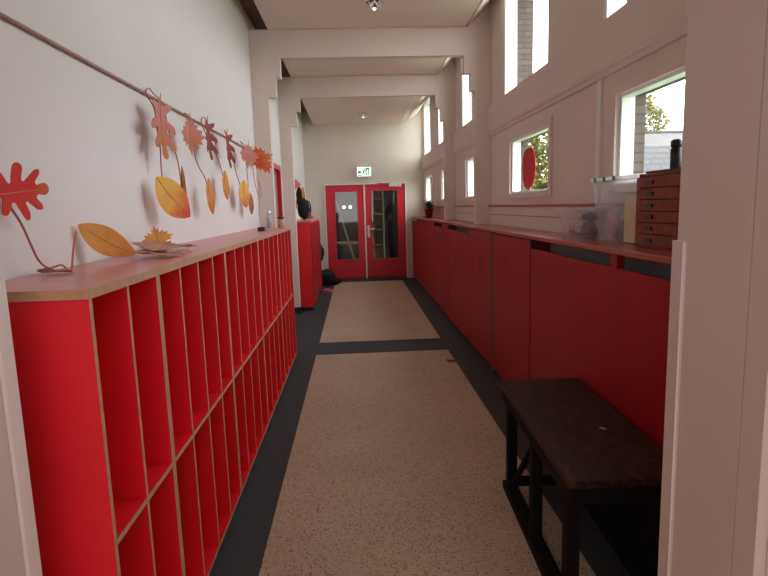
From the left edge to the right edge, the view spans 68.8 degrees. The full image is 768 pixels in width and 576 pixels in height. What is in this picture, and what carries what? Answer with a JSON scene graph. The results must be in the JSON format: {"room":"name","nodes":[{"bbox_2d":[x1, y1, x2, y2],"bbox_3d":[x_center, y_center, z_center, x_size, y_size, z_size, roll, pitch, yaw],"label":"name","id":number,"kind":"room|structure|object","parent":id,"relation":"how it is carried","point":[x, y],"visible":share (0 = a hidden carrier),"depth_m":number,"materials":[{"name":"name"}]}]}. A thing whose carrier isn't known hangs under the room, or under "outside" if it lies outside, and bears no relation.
{"room":"school corridor","nodes":[
{"label":"school corridor","id":0,"kind":"room"},
{"bbox_2d":[0,0,305,279],"bbox_3d":[-1.506,-1.324,6.646,0.150,4.000,11.630,-2,8,-3],"label":"wall","id":1,"kind":"structure","parent":0,"point":[90,136],"depth_m":2.58,"materials":[{"name":"white paint"}]},
{"bbox_2d":[0,12,242,146],"bbox_3d":[-1.275,-1.117,3.673,0.018,0.014,5.050,-2,8,-3],"label":"wall rail","id":2,"kind":"object","parent":1,"relation":"attached to","point":[2,15],"visible":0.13,"depth_m":2.22,"materials":[{"name":"wood"}]},
{"bbox_2d":[145,88,180,176],"bbox_3d":[-1.195,-0.735,3.062,0.061,0.655,0.514,-2,8,-3],"label":"cord","id":3,"kind":"object","parent":2,"relation":"hanging from","point":[146,89],"visible":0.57,"depth_m":2.92,"materials":[{"name":"fabric"}]},
{"bbox_2d":[151,93,175,159],"bbox_3d":[-1.140,-0.834,2.893,0.028,0.336,0.274,-1,8,7],"label":"leaf","id":4,"kind":"object","parent":3,"relation":"hanging from","point":[159,121],"visible":1,"depth_m":2.90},
{"bbox_2d":[155,176,189,217],"bbox_3d":[-1.103,-0.471,2.928,0.018,0.216,0.216,2,9,27],"label":"leaf","id":5,"kind":"object","parent":3,"relation":"hanging from","point":[171,196],"visible":1,"depth_m":2.93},
{"bbox_2d":[180,166,186,194],"bbox_3d":[-1.151,-0.569,3.205,0.025,0.253,0.057,-2,8,0],"label":"leaf","id":6,"kind":"object","parent":3,"relation":"hanging from","point":[182,178],"visible":0.51,"depth_m":3.21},
{"bbox_2d":[181,111,205,155],"bbox_3d":[-1.136,-0.912,3.312,0.034,0.260,0.218,1,9,20],"label":"leaf","id":7,"kind":"object","parent":2,"relation":"hanging from","point":[192,136],"visible":1,"depth_m":3.33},
{"bbox_2d":[184,113,206,183],"bbox_3d":[-1.228,-0.877,3.615,0.063,0.475,0.383,-2,8,-3],"label":"cord","id":8,"kind":"object","parent":2,"relation":"hanging from","point":[186,114],"visible":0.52,"depth_m":3.58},
{"bbox_2d":[206,178,214,213],"bbox_3d":[-1.168,-0.615,3.765,0.016,0.242,0.113,-1,8,8],"label":"leaf","id":9,"kind":"object","parent":8,"relation":"hanging from","point":[209,190],"visible":1,"depth_m":3.77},
{"bbox_2d":[201,117,222,175],"bbox_3d":[-1.254,-1.017,4.097,0.061,0.435,0.400,-2,8,-3],"label":"cord","id":10,"kind":"object","parent":2,"relation":"hanging from","point":[202,117],"visible":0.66,"depth_m":4.08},
{"bbox_2d":[205,116,217,159],"bbox_3d":[-1.187,-1.022,3.825,0.034,0.294,0.216,-1,8,5],"label":"leaf","id":11,"kind":"object","parent":10,"relation":"hanging from","point":[209,137],"visible":0.99,"depth_m":3.85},
{"bbox_2d":[222,170,229,199],"bbox_3d":[-1.209,-0.784,4.275,0.015,0.223,0.126,-1,8,6],"label":"leaf","id":12,"kind":"object","parent":10,"relation":"hanging from","point":[226,189],"visible":1,"depth_m":4.28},
{"bbox_2d":[250,147,272,173],"bbox_3d":[-1.271,-1.325,5.809,0.253,0.285,0.024,-5,9,-19],"label":"leaf","id":13,"kind":"object","parent":2,"relation":"hanging from","point":[262,162],"visible":0.84,"depth_m":5.82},
{"bbox_3d":[-1.286,-1.091,4.692,0.063,0.440,0.408,-2,8,-3],"label":"cord","id":14,"kind":"object","parent":2,"relation":"hanging from","visible":0},
{"bbox_2d":[225,128,235,167],"bbox_3d":[-1.216,-1.100,4.410,0.036,0.311,0.216,-1,8,3],"label":"leaf","id":15,"kind":"object","parent":14,"relation":"hanging from","point":[230,147],"visible":1,"depth_m":4.44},
{"bbox_2d":[239,180,249,207],"bbox_3d":[-1.226,-0.827,4.925,0.016,0.243,0.221,0,8,9],"label":"leaf","id":16,"kind":"object","parent":14,"relation":"hanging from","point":[244,195],"visible":1,"depth_m":4.93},
{"bbox_3d":[-1.309,-1.121,5.219,0.057,0.498,0.235,-2,8,-3],"label":"cord","id":17,"kind":"object","parent":2,"relation":"hanging from","visible":0},
{"bbox_2d":[240,140,258,167],"bbox_3d":[-1.225,-1.211,5.073,0.028,0.258,0.245,3,10,31],"label":"leaf","id":18,"kind":"object","parent":17,"relation":"hanging from","point":[247,153],"visible":1,"depth_m":5.08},
{"bbox_2d":[249,193,253,213],"bbox_3d":[-1.256,-0.792,5.283,0.015,0.205,0.148,-1,8,5],"label":"leaf","id":19,"kind":"object","parent":17,"relation":"hanging from","point":[251,204],"visible":0.85,"depth_m":5.30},
{"bbox_2d":[273,162,282,216],"bbox_3d":[-1.458,-0.584,7.741,0.055,2.220,0.960,-2,8,-3],"label":"door frame","id":20,"kind":"structure","parent":1,"relation":"attached to","point":[277,168],"depth_m":8.03,"materials":[{"name":"red paint"}]},
{"bbox_2d":[239,0,306,111],"bbox_3d":[-1.385,-3.145,6.457,0.202,0.330,11.200,-2,8,-3],"label":"ceiling","id":21,"kind":"structure","parent":0,"point":[249,6],"depth_m":6.11,"materials":[{"name":"paint"}]},
{"bbox_2d":[301,105,424,277],"bbox_3d":[-0.494,-2.186,12.381,2.770,4.000,0.150,-2,8,-3],"label":"wall","id":22,"kind":"structure","parent":0,"point":[394,152],"depth_m":12.22,"materials":[{"name":"beige paint"}]},
{"bbox_2d":[325,184,367,279],"bbox_3d":[-0.827,-1.227,12.442,0.866,2.085,0.057,-2,8,-3],"label":"door","id":23,"kind":"structure","parent":22,"relation":"in","point":[348,268],"depth_m":12.44,"materials":[{"name":"red paint"}]},
{"bbox_2d":[357,166,370,176],"bbox_3d":[-0.439,-2.535,12.221,0.310,0.215,0.070,-2,8,-3],"label":"exit sign","id":24,"kind":"object","parent":22,"relation":"attached to","point":[361,171],"visible":1,"depth_m":12.19,"materials":[{"name":"white paint"}]},
{"bbox_2d":[324,182,408,277],"bbox_3d":[-0.385,-1.254,12.490,1.810,2.120,0.150,-2,8,-3],"label":"door frame","id":25,"kind":"structure","parent":22,"relation":"attached to","point":[393,182],"depth_m":12.38,"materials":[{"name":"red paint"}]},
{"bbox_2d":[365,183,406,278],"bbox_3d":[0.044,-1.263,12.451,0.880,2.100,0.120,-2,8,-3],"label":"door","id":26,"kind":"structure","parent":22,"relation":"in","point":[377,267],"depth_m":12.50,"materials":[{"name":"red paint"}]},
{"bbox_2d":[335,190,392,259],"bbox_3d":[-0.586,-2.314,16.076,3.500,3.200,0.100,-2,8,-3],"label":"wall","id":27,"kind":"structure","parent":0,"point":[350,216],"depth_m":16.08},
{"bbox_2d":[277,58,455,306],"bbox_3d":[-0.214,-1.530,8.519,2.618,3.796,0.100,-2,8,-3],"label":"beam","id":28,"kind":"structure","parent":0,"point":[290,90],"depth_m":8.30,"materials":[{"name":"paint"}]},
{"bbox_2d":[248,1,490,227],"bbox_3d":[-0.101,-1.218,6.345,2.618,3.796,0.100,-2,8,-3],"label":"beam","id":29,"kind":"structure","parent":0,"point":[268,48],"depth_m":6.12,"materials":[{"name":"paint"}]},
{"bbox_2d":[254,0,489,124],"bbox_3d":[-0.073,-3.009,6.544,2.414,0.520,11.200,-2,8,-3],"label":"ceiling","id":30,"kind":"structure","parent":0,"point":[276,14],"depth_m":6.03,"materials":[{"name":"paint"}]},
{"bbox_2d":[364,0,383,10],"bbox_3d":[-0.092,-2.665,5.298,0.190,0.080,0.190,-2,8,-3],"label":"ceiling lamp","id":31,"kind":"object","parent":30,"relation":"attached to","point":[373,4],"visible":1,"depth_m":5.26,"materials":[{"name":"silver metal"}]},
{"bbox_2d":[0,0,767,575],"bbox_3d":[-0.072,-0.562,1.104,4.200,4.000,0.250,-2,8,-3],"label":"door frame","id":32,"kind":"structure","parent":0,"point":[726,48],"depth_m":1.21,"materials":[{"name":"paint"}]},
{"bbox_2d":[0,280,42,575],"bbox_3d":[-0.862,0.708,1.357,0.044,1.460,0.046,-2,8,-3],"label":"trim","id":33,"kind":"structure","parent":32,"relation":"attached to","point":[8,373],"depth_m":1.30,"materials":[{"name":"white paint"}]},
{"bbox_2d":[658,240,686,575],"bbox_3d":[0.736,0.630,1.429,0.043,1.500,0.046,-2,8,-3],"label":"trim","id":34,"kind":"structure","parent":32,"relation":"attached to","point":[676,263],"depth_m":1.38,"materials":[{"name":"paint"}]},
{"bbox_2d":[731,21,767,575],"bbox_3d":[0.760,0.198,1.095,0.074,2.450,0.061,-2,8,-3],"label":"trim","id":35,"kind":"structure","parent":32,"relation":"attached to","point":[750,544],"depth_m":1.09,"materials":[{"name":"paint"}]},
{"bbox_2d":[385,190,398,257],"bbox_3d":[0.289,-1.379,13.573,0.430,2.063,0.454,3,10,31],"label":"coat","id":36,"kind":"object","parent":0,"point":[391,212],"visible":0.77,"depth_m":13.38,"materials":[{"name":"black fabric"}]},
{"bbox_2d":[209,277,630,575],"bbox_3d":[-0.291,0.705,6.763,4.400,0.122,19.600,-2,8,-3],"label":"floor","id":37,"kind":"structure","parent":0,"point":[396,466],"depth_m":3.52,"materials":[{"name":"carpet"}]},
{"bbox_2d":[8,276,183,575],"bbox_3d":[-0.932,0.685,1.780,0.365,1.388,0.509,-2,8,-3],"label":"cubby unit","id":38,"kind":"object","parent":37,"relation":"on","point":[92,378],"visible":0.74,"depth_m":1.53,"materials":[{"name":"red laminate"}]},
{"bbox_2d":[113,463,171,543],"bbox_3d":[-0.927,0.678,1.779,0.352,0.018,0.474,-2,8,-3],"label":"shelf","id":39,"kind":"object","parent":38,"relation":"attached to","point":[127,506],"depth_m":1.76,"materials":[{"name":"red laminate"}]},
{"bbox_2d":[158,253,241,575],"bbox_3d":[-0.972,0.577,2.531,0.365,1.388,1.009,-2,8,-3],"label":"cubby unit","id":40,"kind":"object","parent":37,"relation":"on","point":[194,307],"visible":0.41,"depth_m":2.52,"materials":[{"name":"red laminate"}]},
{"bbox_2d":[173,378,232,461],"bbox_3d":[-0.966,0.570,2.530,0.352,0.018,0.974,-2,8,-3],"label":"shelf","id":41,"kind":"object","parent":40,"relation":"attached to","point":[182,438],"depth_m":2.45,"materials":[{"name":"red laminate"}]},
{"bbox_2d":[225,241,268,492],"bbox_3d":[-1.024,0.434,3.529,0.365,1.388,1.009,-2,8,-3],"label":"cubby unit","id":42,"kind":"object","parent":37,"relation":"on","point":[242,263],"visible":0.33,"depth_m":3.54,"materials":[{"name":"red laminate"}]},
{"bbox_2d":[5,227,290,301],"bbox_3d":[-1.058,-0.302,3.682,0.378,0.026,4.585,-2,8,-3],"label":"countertop","id":43,"kind":"structure","parent":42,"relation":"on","point":[90,280],"depth_m":1.85,"materials":[{"name":"laminate"}]},
{"bbox_2d":[11,207,76,270],"bbox_3d":[-1.082,-0.171,1.806,0.030,0.262,0.415,-2,8,-3],"label":"cord","id":44,"kind":"object","parent":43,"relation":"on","point":[12,210],"visible":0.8,"depth_m":1.77,"materials":[{"name":"fabric"}]},
{"bbox_2d":[0,162,48,219],"bbox_3d":[-1.070,-0.285,1.655,0.012,0.170,0.284,-2,8,-1],"label":"leaf","id":45,"kind":"object","parent":44,"relation":"hanging from","point":[19,192],"visible":1,"depth_m":1.65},
{"bbox_2d":[37,268,71,272],"bbox_3d":[-1.066,-0.057,1.812,0.098,0.014,0.097,-8,10,-38],"label":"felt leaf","id":46,"kind":"object","parent":43,"relation":"on","point":[44,270],"visible":1,"depth_m":1.81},
{"bbox_2d":[78,223,135,256],"bbox_3d":[-1.080,-0.187,2.188,0.195,0.138,0.038,-7,10,-33],"label":"leaf","id":47,"kind":"object","parent":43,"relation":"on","point":[105,240],"visible":1,"depth_m":2.19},
{"bbox_2d":[142,226,173,242],"bbox_3d":[-1.074,-0.233,2.658,0.159,0.123,0.023,-8,11,-38],"label":"leaf","id":48,"kind":"object","parent":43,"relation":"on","point":[157,236],"visible":0.59,"depth_m":2.66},
{"bbox_2d":[135,249,191,255],"bbox_3d":[-0.978,-0.151,2.386,0.232,0.031,0.239,-1,8,5],"label":"leaf","id":49,"kind":"object","parent":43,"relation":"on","point":[143,251],"visible":0.8,"depth_m":2.41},
{"bbox_2d":[131,240,188,250],"bbox_3d":[-0.992,-0.194,2.503,0.213,0.044,0.213,6,11,43],"label":"leaf","id":50,"kind":"object","parent":49,"relation":"on","point":[153,245],"visible":1,"depth_m":2.50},
{"bbox_2d":[266,211,271,227],"bbox_3d":[-1.202,-0.715,5.854,0.056,0.175,0.056,-2,8,-3],"label":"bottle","id":51,"kind":"object","parent":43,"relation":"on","point":[268,216],"visible":0.97,"depth_m":5.83,"materials":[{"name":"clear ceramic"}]},
{"bbox_2d":[277,217,283,227],"bbox_3d":[-1.075,-0.686,5.844,0.068,0.115,0.068,-2,8,-3],"label":"jar","id":52,"kind":"object","parent":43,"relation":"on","point":[280,221],"visible":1,"depth_m":5.82,"materials":[{"name":"orange glass"}]},
{"bbox_2d":[233,336,262,378],"bbox_3d":[-1.018,0.427,3.529,0.352,0.018,0.974,-2,8,-3],"label":"shelf","id":53,"kind":"object","parent":42,"relation":"attached to","point":[246,354],"depth_m":3.49,"materials":[{"name":"red laminate"}]},
{"bbox_2d":[258,235,285,422],"bbox_3d":[-1.075,0.291,4.528,0.365,1.388,1.009,-2,8,-3],"label":"cubby unit","id":54,"kind":"object","parent":37,"relation":"on","point":[267,247],"visible":0.3,"depth_m":4.56,"materials":[{"name":"red laminate"}]},
{"bbox_2d":[263,310,280,335],"bbox_3d":[-1.070,0.284,4.527,0.352,0.018,0.974,-2,8,-3],"label":"shelf","id":55,"kind":"object","parent":54,"relation":"attached to","point":[271,321],"depth_m":4.52,"materials":[{"name":"red laminate"}]},
{"bbox_2d":[277,230,296,379],"bbox_3d":[-1.127,0.148,5.526,0.365,1.388,1.009,-2,8,-3],"label":"cubby unit","id":56,"kind":"object","parent":37,"relation":"on","point":[284,239],"visible":0.3,"depth_m":5.57,"materials":[{"name":"red laminate"}]},
{"bbox_2d":[282,293,293,310],"bbox_3d":[-1.122,0.141,5.526,0.352,0.018,0.974,-2,8,-3],"label":"shelf","id":57,"kind":"object","parent":56,"relation":"attached to","point":[291,295],"depth_m":5.52,"materials":[{"name":"red laminate"}]},
{"bbox_2d":[297,218,322,310],"bbox_3d":[-1.359,-0.488,9.849,0.380,1.418,2.159,-2,8,-3],"label":"locker","id":58,"kind":"object","parent":37,"relation":"on","point":[308,230],"visible":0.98,"depth_m":8.84,"materials":[{"name":"red laminate"}]},
{"bbox_2d":[296,187,310,219],"bbox_3d":[-1.302,-1.390,9.127,0.234,0.562,0.354,-2,8,-3],"label":"black rucksack","id":59,"kind":"object","parent":58,"relation":"on","point":[303,207],"visible":0.98,"depth_m":9.02,"materials":[{"name":"fabric"}]},
{"bbox_2d":[296,187,302,203],"bbox_3d":[-1.370,-1.471,9.066,0.099,0.380,0.145,-2,8,-3],"label":"hood","id":60,"kind":"object","parent":59,"relation":"attached to","point":[299,197],"depth_m":9.01,"materials":[{"name":"black fabric"}]},
{"bbox_2d":[322,269,340,285],"bbox_3d":[-1.164,-0.221,11.755,0.526,0.364,0.457,-2,8,-3],"label":"bag","id":61,"kind":"object","parent":37,"relation":"on","point":[328,277],"visible":0.86,"depth_m":11.62,"materials":[{"name":"fabric"}]},
{"bbox_2d":[336,202,354,258],"bbox_3d":[-0.868,-1.189,13.326,0.948,1.740,0.340,5,11,39],"label":"broom","id":62,"kind":"object","parent":37,"relation":"on","point":[336,202],"visible":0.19,"depth_m":13.41,"materials":[{"name":"brown wood"}]},
{"bbox_2d":[371,191,384,257],"bbox_3d":[-0.183,-1.625,14.729,0.370,2.200,0.400,-2,8,-3],"label":"shelf rack","id":63,"kind":"object","parent":37,"relation":"on","point":[377,196],"visible":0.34,"depth_m":14.87,"materials":[{"name":"wood"}]},
{"bbox_2d":[412,221,420,283],"bbox_3d":[0.817,-0.747,11.705,0.280,1.272,1.522,-2,8,-3],"label":"cabinet","id":64,"kind":"object","parent":37,"relation":"on","point":[415,225],"visible":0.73,"depth_m":11.62,"materials":[{"name":"red laminate"}]},
{"bbox_2d":[420,220,440,299],"bbox_3d":[0.910,-0.536,9.995,0.290,1.340,1.900,-2,8,-3],"label":"cabinet","id":65,"kind":"object","parent":37,"relation":"on","point":[426,227],"visible":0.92,"depth_m":9.81,"materials":[{"name":"red paint"}]},
{"bbox_2d":[411,216,671,264],"bbox_3d":[1.036,-0.787,6.921,0.309,0.029,11.180,-2,8,-3],"label":"countertop","id":66,"kind":"structure","parent":65,"relation":"on","point":[606,245],"depth_m":3.35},
{"bbox_2d":[424,201,434,217],"bbox_3d":[0.843,-1.462,10.380,0.296,0.322,0.284,-2,8,-3],"label":"potted plant","id":67,"kind":"object","parent":66,"relation":"on","point":[429,210],"visible":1,"depth_m":10.36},
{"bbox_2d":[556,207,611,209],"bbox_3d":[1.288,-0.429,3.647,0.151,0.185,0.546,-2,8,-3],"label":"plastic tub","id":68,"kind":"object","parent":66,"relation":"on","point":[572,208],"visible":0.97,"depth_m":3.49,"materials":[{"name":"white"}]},
{"bbox_2d":[568,223,576,234],"bbox_3d":[1.280,-0.399,3.778,0.075,0.077,0.125,-2,8,-3],"label":"folded cloth","id":69,"kind":"object","parent":68,"relation":"in","point":[571,228],"visible":0.64,"depth_m":3.75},
{"bbox_2d":[575,221,582,234],"bbox_3d":[1.286,-0.390,3.658,0.069,0.092,0.099,-2,8,-3],"label":"folded cloth","id":70,"kind":"object","parent":68,"relation":"in","point":[579,224],"visible":0.62,"depth_m":3.64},
{"bbox_2d":[581,221,597,235],"bbox_3d":[1.291,-0.373,3.525,0.074,0.097,0.155,-2,8,-3],"label":"ball","id":71,"kind":"object","parent":68,"relation":"in","point":[588,228],"visible":1,"depth_m":3.48,"materials":[{"name":"plastic"}]},
{"bbox_2d":[581,212,599,221],"bbox_3d":[1.290,-0.445,3.506,0.082,0.060,0.167,-2,8,-3],"label":"folded cloth","id":72,"kind":"object","parent":71,"relation":"on","point":[590,216],"visible":1,"depth_m":3.46,"materials":[{"name":"fabric"}]},
{"bbox_2d":[590,173,646,182],"bbox_3d":[1.308,-0.430,3.051,0.161,0.356,0.557,-2,8,-3],"label":"storage box","id":73,"kind":"object","parent":66,"relation":"on","point":[631,176],"visible":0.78,"depth_m":3.00,"materials":[{"name":"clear plastic"}]},
{"bbox_2d":[606,214,620,238],"bbox_3d":[1.302,-0.348,3.174,0.076,0.142,0.101,-2,8,-3],"label":"ball","id":74,"kind":"object","parent":73,"relation":"in","point":[612,222],"visible":0.83,"depth_m":3.15,"materials":[{"name":"plastic"}]},
{"bbox_2d":[616,219,623,239],"bbox_3d":[1.309,-0.320,3.058,0.078,0.111,0.102,-2,8,-3],"label":"folded cloth","id":75,"kind":"object","parent":73,"relation":"in","point":[620,226],"visible":0.48,"depth_m":3.04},
{"bbox_2d":[623,195,635,242],"bbox_3d":[1.315,-0.359,2.915,0.075,0.243,0.130,-2,8,-3],"label":"paper stack","id":76,"kind":"object","parent":73,"relation":"in","point":[630,201],"visible":0.34,"depth_m":2.91,"materials":[{"name":"paper"}]},
{"bbox_2d":[635,170,680,250],"bbox_3d":[1.323,-0.347,2.502,0.160,0.349,0.530,-2,8,-3],"label":"chest","id":77,"kind":"object","parent":66,"relation":"on","point":[658,193],"visible":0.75,"depth_m":2.56,"materials":[{"name":"brown wood"}]},
{"bbox_2d":[645,167,680,172],"bbox_3d":[1.323,-0.523,2.462,0.130,0.009,0.440,-2,8,-3],"label":"folder","id":78,"kind":"object","parent":77,"relation":"on","point":[678,168],"visible":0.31,"depth_m":2.52,"materials":[{"name":"plastic"}]},
{"bbox_2d":[670,139,681,167],"bbox_3d":[1.295,-0.594,2.481,0.050,0.126,0.050,-2,8,-3],"label":"bottle","id":79,"kind":"object","parent":78,"relation":"on","point":[676,144],"visible":0.79,"depth_m":2.46,"materials":[{"name":"plastic"}]},
{"bbox_2d":[434,226,446,314],"bbox_3d":[0.980,-0.299,8.581,0.280,1.272,0.942,-2,8,-3],"label":"radiator cover","id":80,"kind":"object","parent":37,"relation":"on","point":[438,231],"visible":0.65,"depth_m":8.52,"materials":[{"name":"red laminate"}]},
{"bbox_2d":[443,224,456,316],"bbox_3d":[1.018,-0.237,7.909,0.290,1.340,0.380,-2,8,-3],"label":"cabinet","id":81,"kind":"object","parent":37,"relation":"on","point":[446,227],"visible":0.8,"depth_m":7.86,"materials":[{"name":"red paint"}]},
{"bbox_2d":[448,226,469,340],"bbox_3d":[1.060,-0.096,7.016,0.280,1.315,1.402,-2,8,-3],"label":"radiator cover","id":82,"kind":"object","parent":37,"relation":"on","point":[458,242],"depth_m":6.90,"materials":[{"name":"red laminate"}]},
{"bbox_2d":[469,228,490,365],"bbox_3d":[1.112,0.065,5.808,0.322,1.340,1.010,-2,8,-3],"label":"cabinet","id":83,"kind":"object","parent":37,"relation":"on","point":[479,240],"visible":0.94,"depth_m":5.72,"materials":[{"name":"red paint"}]},
{"bbox_2d":[491,232,491,371],"bbox_3d":[1.016,0.142,5.293,0.010,1.340,0.015,-2,8,-3],"label":"trim","id":84,"kind":"structure","parent":83,"relation":"attached to","point":[491,232],"depth_m":5.28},
{"bbox_2d":[493,233,549,379],"bbox_3d":[1.171,0.227,4.681,0.322,1.340,1.100,-2,8,-3],"label":"cabinet","id":85,"kind":"object","parent":37,"relation":"on","point":[511,254],"visible":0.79,"depth_m":4.57,"materials":[{"name":"red paint"}]},
{"bbox_2d":[499,378,662,575],"bbox_3d":[0.898,0.903,2.655,0.455,0.600,1.200,-2,8,0],"label":"bench","id":86,"kind":"object","parent":37,"relation":"on","point":[615,472],"visible":0.88,"depth_m":2.44,"materials":[{"name":"black wood"}]},
{"bbox_2d":[530,243,670,449],"bbox_3d":[1.279,0.495,2.811,0.280,1.340,2.637,-2,8,-3],"label":"radiator cover","id":87,"kind":"object","parent":37,"relation":"on","point":[605,327],"depth_m":2.84,"materials":[{"name":"red laminate"}]},
{"bbox_2d":[423,0,686,239],"bbox_3d":[1.202,-1.442,6.911,0.050,4.000,11.350,-2,8,-3],"label":"wall","id":88,"kind":"structure","parent":0,"point":[574,117],"depth_m":4.10,"materials":[{"name":"paint"}]},
{"bbox_2d":[425,171,433,202],"bbox_3d":[0.970,-2.063,11.580,0.112,0.618,1.220,-2,8,-3],"label":"window","id":89,"kind":"structure","parent":88,"relation":"in","point":[427,176],"depth_m":12.07,"materials":[{"name":"glass"}]},
{"bbox_2d":[422,142,442,171],"bbox_3d":[0.957,-2.454,10.420,0.038,0.340,3.798,-2,8,-3],"label":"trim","id":90,"kind":"structure","parent":88,"relation":"attached to","point":[434,157],"depth_m":10.58,"materials":[{"name":"paint"}]},
{"bbox_2d":[424,207,443,217],"bbox_3d":[1.002,-1.429,10.570,0.008,0.191,3.798,-2,8,-3],"label":"trim","id":91,"kind":"structure","parent":88,"relation":"attached to","point":[440,214],"depth_m":10.36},
{"bbox_2d":[440,166,443,202],"bbox_3d":[1.086,-1.741,9.336,0.112,0.618,1.240,-2,8,-3],"label":"window","id":92,"kind":"structure","parent":88,"relation":"in","point":[442,167],"depth_m":9.87,"materials":[{"name":"glass"}]},
{"bbox_2d":[453,119,473,154],"bbox_3d":[1.113,-2.022,7.405,0.038,0.340,2.098,-2,8,-3],"label":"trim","id":93,"kind":"structure","parent":88,"relation":"attached to","point":[463,139],"depth_m":7.63,"materials":[{"name":"paint"}]},
{"bbox_2d":[456,207,473,221],"bbox_3d":[1.159,-0.996,7.555,0.008,0.191,2.098,-2,8,-3],"label":"trim","id":94,"kind":"structure","parent":88,"relation":"attached to","point":[465,215],"depth_m":7.84,"materials":[{"name":"paint"}]},
{"bbox_2d":[465,152,473,200],"bbox_3d":[1.200,-1.427,7.151,0.112,0.618,1.220,-2,8,-3],"label":"window","id":95,"kind":"structure","parent":88,"relation":"in","point":[469,163],"depth_m":7.67,"materials":[{"name":"paint"}]},
{"bbox_2d":[492,232,496,373],"bbox_3d":[1.162,0.143,5.260,0.278,1.340,0.063,-2,8,-3],"label":"trim","id":96,"kind":"structure","parent":88,"relation":"attached to","point":[493,370],"depth_m":5.29,"materials":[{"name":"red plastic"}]},
{"bbox_2d":[508,115,552,198],"bbox_3d":[1.314,-1.114,4.966,0.112,0.618,1.240,-2,8,-3],"label":"window","id":97,"kind":"structure","parent":88,"relation":"in","point":[516,144],"depth_m":5.04,"materials":[{"name":"paint"}]},
{"bbox_2d":[522,148,535,188],"bbox_3d":[1.318,-1.088,5.107,0.004,0.364,0.390,-2,8,-3],"label":"apple","id":98,"kind":"object","parent":97,"relation":"attached to","point":[529,162],"visible":1,"depth_m":5.09,"materials":[{"name":"paper"}]},
{"bbox_2d":[490,214,621,220],"bbox_3d":[1.341,-0.484,3.900,0.006,0.007,5.089,-2,8,-3],"label":"trim","id":99,"kind":"structure","parent":88,"relation":"attached to","point":[490,214],"depth_m":4.51,"materials":[{"name":"red paint"}]},
{"bbox_2d":[489,203,624,206],"bbox_3d":[1.337,-0.576,3.886,0.025,0.020,5.089,-2,8,-3],"label":"trim","id":100,"kind":"structure","parent":88,"relation":"attached to","point":[577,204],"depth_m":4.15,"materials":[{"name":"red paint"}]},
{"bbox_2d":[490,206,624,238],"bbox_3d":[1.349,-0.472,3.902,0.008,0.191,5.089,-2,8,-3],"label":"trim","id":101,"kind":"structure","parent":88,"relation":"attached to","point":[541,223],"depth_m":4.46,"materials":[{"name":"paint"}]},
{"bbox_2d":[487,0,688,136],"bbox_3d":[1.304,-1.498,3.752,0.038,0.340,5.089,-2,8,-3],"label":"beam","id":102,"kind":"structure","parent":88,"relation":"attached to","point":[638,29],"depth_m":3.42,"materials":[{"name":"paint"}]},
{"bbox_2d":[594,79,603,202],"bbox_3d":[1.345,-0.913,3.510,0.020,0.750,0.060,-2,8,-3],"label":"trim","id":103,"kind":"structure","parent":88,"relation":"attached to","point":[600,83],"depth_m":3.49,"materials":[{"name":"white paint"}]},
{"bbox_2d":[608,52,685,192],"bbox_3d":[1.430,-0.793,2.732,0.112,0.618,1.240,-2,8,-3],"label":"window","id":104,"kind":"structure","parent":88,"relation":"in","point":[627,100],"depth_m":3.24,"materials":[{"name":"paint"}]},
{"bbox_2d":[429,0,684,199],"bbox_3d":[1.365,-1.320,6.735,0.250,4.200,11.750,-2,8,-3],"label":"wall","id":105,"kind":"structure","parent":0,"point":[525,8],"depth_m":5.58,"materials":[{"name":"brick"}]},
{"bbox_2d":[424,96,429,153],"bbox_3d":[0.956,-3.332,11.610,0.124,1.075,1.040,-2,8,-3],"label":"window","id":106,"kind":"structure","parent":105,"relation":"in","point":[426,105],"depth_m":12.08,"materials":[{"name":"paint"}]},
{"bbox_2d":[438,109,442,143],"bbox_3d":[1.069,-3.021,9.440,0.124,1.075,1.310,-2,8,-3],"label":"window","id":107,"kind":"structure","parent":105,"relation":"in","point":[440,124],"depth_m":10.09,"materials":[{"name":"glass"}]},
{"bbox_2d":[462,75,470,126],"bbox_3d":[1.187,-2.696,7.181,0.124,1.075,1.320,-2,8,-3],"label":"window","id":108,"kind":"structure","parent":105,"relation":"in","point":[466,95],"depth_m":7.83,"materials":[{"name":"glass"}]},
{"bbox_2d":[504,0,548,94],"bbox_3d":[1.302,-2.379,4.966,0.124,1.075,1.320,-2,8,-3],"label":"window","id":109,"kind":"structure","parent":105,"relation":"in","point":[510,6],"depth_m":5.60,"materials":[{"name":"glass"}]},
{"bbox_2d":[605,0,626,18],"bbox_3d":[1.421,-2.050,2.678,0.124,1.075,1.330,-2,8,-3],"label":"window","id":110,"kind":"structure","parent":105,"relation":"in","point":[611,6],"depth_m":3.37,"materials":[{"name":"glass"}]},
{"bbox_3d":[34.354,-3.528,31.629,68.200,0.300,120.000,-2,8,-3],"label":"floor","id":111,"kind":"structure","parent":0,"visible":0},
{"bbox_2d":[527,68,547,189],"bbox_3d":[8.192,-7.237,30.247,4.854,8.972,5.024,-7,10,-34],"label":"tree","id":112,"kind":"object","parent":111,"relation":"on","point":[540,182],"visible":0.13,"depth_m":29.04,"materials":[{"name":"green plant"}]},
{"bbox_2d":[644,146,670,172],"bbox_3d":[17.164,-5.187,29.485,9.600,4.600,5.000,-2,8,-3],"label":"shed","id":113,"kind":"object","parent":111,"relation":"on","point":[655,157],"visible":0.02,"depth_m":28.24,"materials":[{"name":"brick"}]},
{"bbox_2d":[645,90,670,130],"bbox_3d":[19.878,-12.018,46.824,7.505,12.990,7.289,-7,10,-33],"label":"tree","id":114,"kind":"object","parent":111,"relation":"on","point":[659,114],"visible":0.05,"depth_m":44.67,"materials":[{"name":"green plant"}]},
{"bbox_2d":[645,130,682,145],"bbox_3d":[20.520,-7.310,37.447,14.000,6.320,9.200,-2,8,-3],"label":"house","id":115,"kind":"object","parent":111,"relation":"on","point":[652,138],"visible":0.02,"depth_m":36.45,"materials":[{"name":"grey tile"}]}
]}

